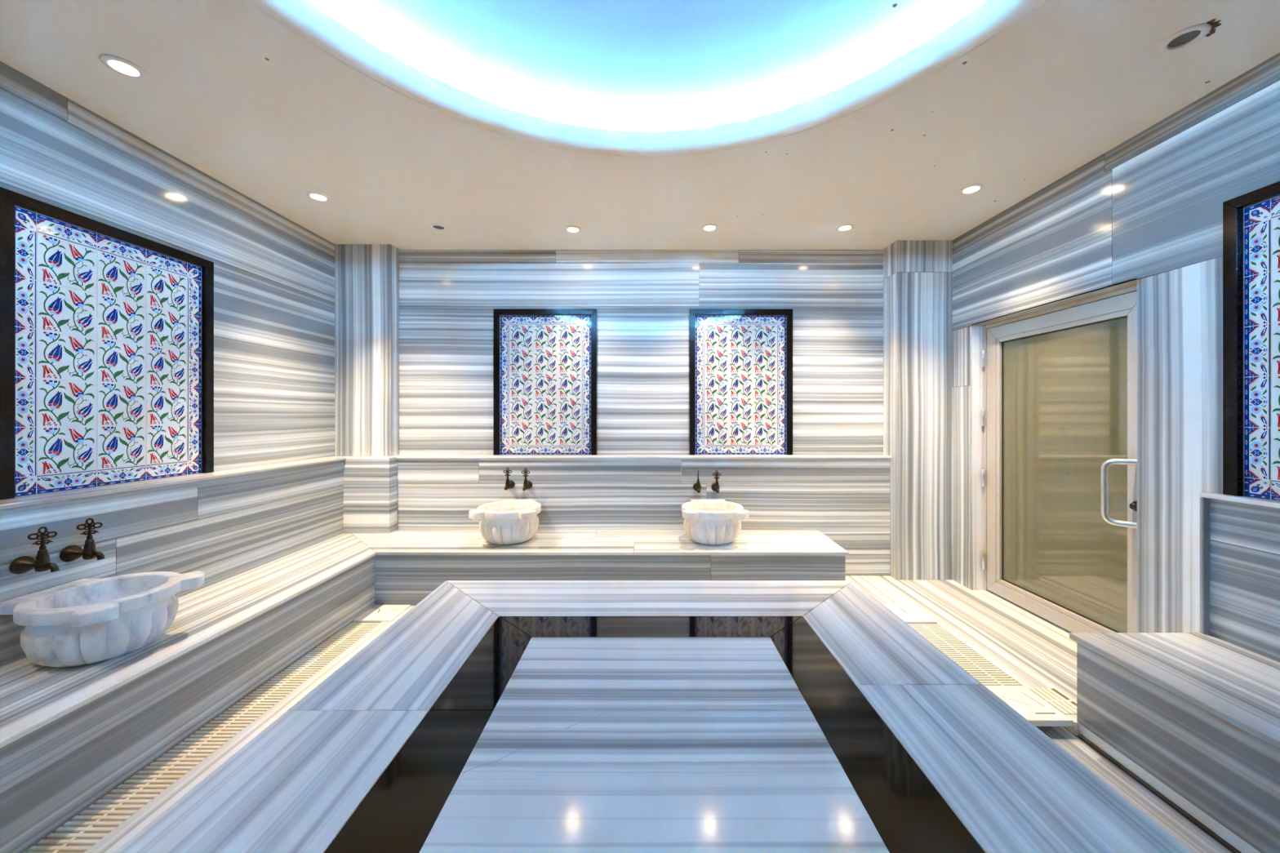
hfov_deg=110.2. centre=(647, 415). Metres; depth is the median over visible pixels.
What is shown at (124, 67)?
recessed light
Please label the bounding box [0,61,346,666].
wall
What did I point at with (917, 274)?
pillar
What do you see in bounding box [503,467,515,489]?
tap
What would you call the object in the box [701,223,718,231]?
recessed light
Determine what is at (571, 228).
recessed light
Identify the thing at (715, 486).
tap
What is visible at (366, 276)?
pillar
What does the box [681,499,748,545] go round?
basin
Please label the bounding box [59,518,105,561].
tap
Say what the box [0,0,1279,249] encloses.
ceiling
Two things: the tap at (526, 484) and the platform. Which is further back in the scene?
the tap at (526, 484)
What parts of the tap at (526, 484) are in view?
tap handle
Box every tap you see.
[8,526,59,574]
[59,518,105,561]
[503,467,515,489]
[521,467,532,490]
[693,470,701,493]
[711,470,720,493]
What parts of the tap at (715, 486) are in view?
tap handle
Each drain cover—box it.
[352,604,410,622]
[883,604,937,624]
[986,686,1072,726]
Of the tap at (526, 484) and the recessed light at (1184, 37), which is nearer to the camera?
the recessed light at (1184, 37)
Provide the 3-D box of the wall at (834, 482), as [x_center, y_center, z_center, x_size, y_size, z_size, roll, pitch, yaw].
[-0.058,-0.443,3.717,5.305,3.666,0.285,0,0,0]
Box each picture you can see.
[0,186,213,500]
[493,308,596,454]
[689,308,792,454]
[1222,181,1279,501]
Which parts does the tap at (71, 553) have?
tap handle, spout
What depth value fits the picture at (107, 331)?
2.02 m
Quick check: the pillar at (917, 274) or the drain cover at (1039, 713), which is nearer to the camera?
the drain cover at (1039, 713)
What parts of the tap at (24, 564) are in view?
tap handle, spout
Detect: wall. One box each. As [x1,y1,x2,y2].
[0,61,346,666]
[374,249,891,575]
[951,52,1279,662]
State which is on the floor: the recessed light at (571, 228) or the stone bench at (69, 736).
the stone bench at (69, 736)
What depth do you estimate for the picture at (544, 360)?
3.69 m
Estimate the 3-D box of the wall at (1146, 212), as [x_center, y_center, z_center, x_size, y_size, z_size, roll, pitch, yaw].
[2.482,-0.493,0.900,0.305,3.566,5.600,0,0,0]
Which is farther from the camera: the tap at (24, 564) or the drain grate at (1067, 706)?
the drain grate at (1067, 706)
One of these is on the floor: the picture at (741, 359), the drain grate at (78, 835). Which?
the drain grate at (78, 835)
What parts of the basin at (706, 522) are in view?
plate, bowl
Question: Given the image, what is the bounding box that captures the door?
[981,284,1137,632]
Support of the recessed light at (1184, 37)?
in the ceiling
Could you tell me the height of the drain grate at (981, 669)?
0.029 m
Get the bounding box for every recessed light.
[98,53,147,79]
[306,191,330,201]
[429,222,448,231]
[564,225,581,233]
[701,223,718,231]
[835,223,854,231]
[959,183,984,194]
[1158,18,1221,53]
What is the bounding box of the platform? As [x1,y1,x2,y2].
[114,580,1192,852]
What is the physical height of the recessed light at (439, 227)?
0.008 m
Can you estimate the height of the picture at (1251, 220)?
1.201 m
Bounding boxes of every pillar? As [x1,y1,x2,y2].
[330,244,401,571]
[883,240,952,579]
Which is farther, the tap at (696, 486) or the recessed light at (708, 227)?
the tap at (696, 486)
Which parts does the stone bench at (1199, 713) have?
seat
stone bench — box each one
[0,529,848,852]
[1069,632,1279,852]
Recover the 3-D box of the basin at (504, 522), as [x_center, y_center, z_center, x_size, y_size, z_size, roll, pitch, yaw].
[-1.015,0.791,3.304,0.467,0.254,0.495,0,0,0]
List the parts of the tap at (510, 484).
tap handle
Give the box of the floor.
[22,575,1260,852]
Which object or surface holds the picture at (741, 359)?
attached to the wall at (834, 482)
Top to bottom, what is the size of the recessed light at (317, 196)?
0.008 m
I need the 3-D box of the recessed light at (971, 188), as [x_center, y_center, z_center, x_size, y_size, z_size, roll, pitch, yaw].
[1.965,-1.372,2.706,0.124,0.008,0.124,0,0,0]
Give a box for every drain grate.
[27,622,379,852]
[908,624,1022,686]
[1029,688,1076,715]
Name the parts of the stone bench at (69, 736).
panel, seat, seat, panel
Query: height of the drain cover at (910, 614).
0.026 m
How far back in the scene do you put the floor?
2.19 m
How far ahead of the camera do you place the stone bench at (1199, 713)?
1.54 m
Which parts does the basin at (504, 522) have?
bowl, plate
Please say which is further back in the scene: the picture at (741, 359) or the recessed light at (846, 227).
the picture at (741, 359)
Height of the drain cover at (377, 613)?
0.026 m
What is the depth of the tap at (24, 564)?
1.68 m
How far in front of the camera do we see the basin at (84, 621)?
1.66 m
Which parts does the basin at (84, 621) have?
plate, bowl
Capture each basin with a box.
[0,570,204,667]
[468,499,541,545]
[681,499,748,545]
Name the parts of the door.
pull handle, lock knob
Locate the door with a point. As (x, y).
(1059, 414)

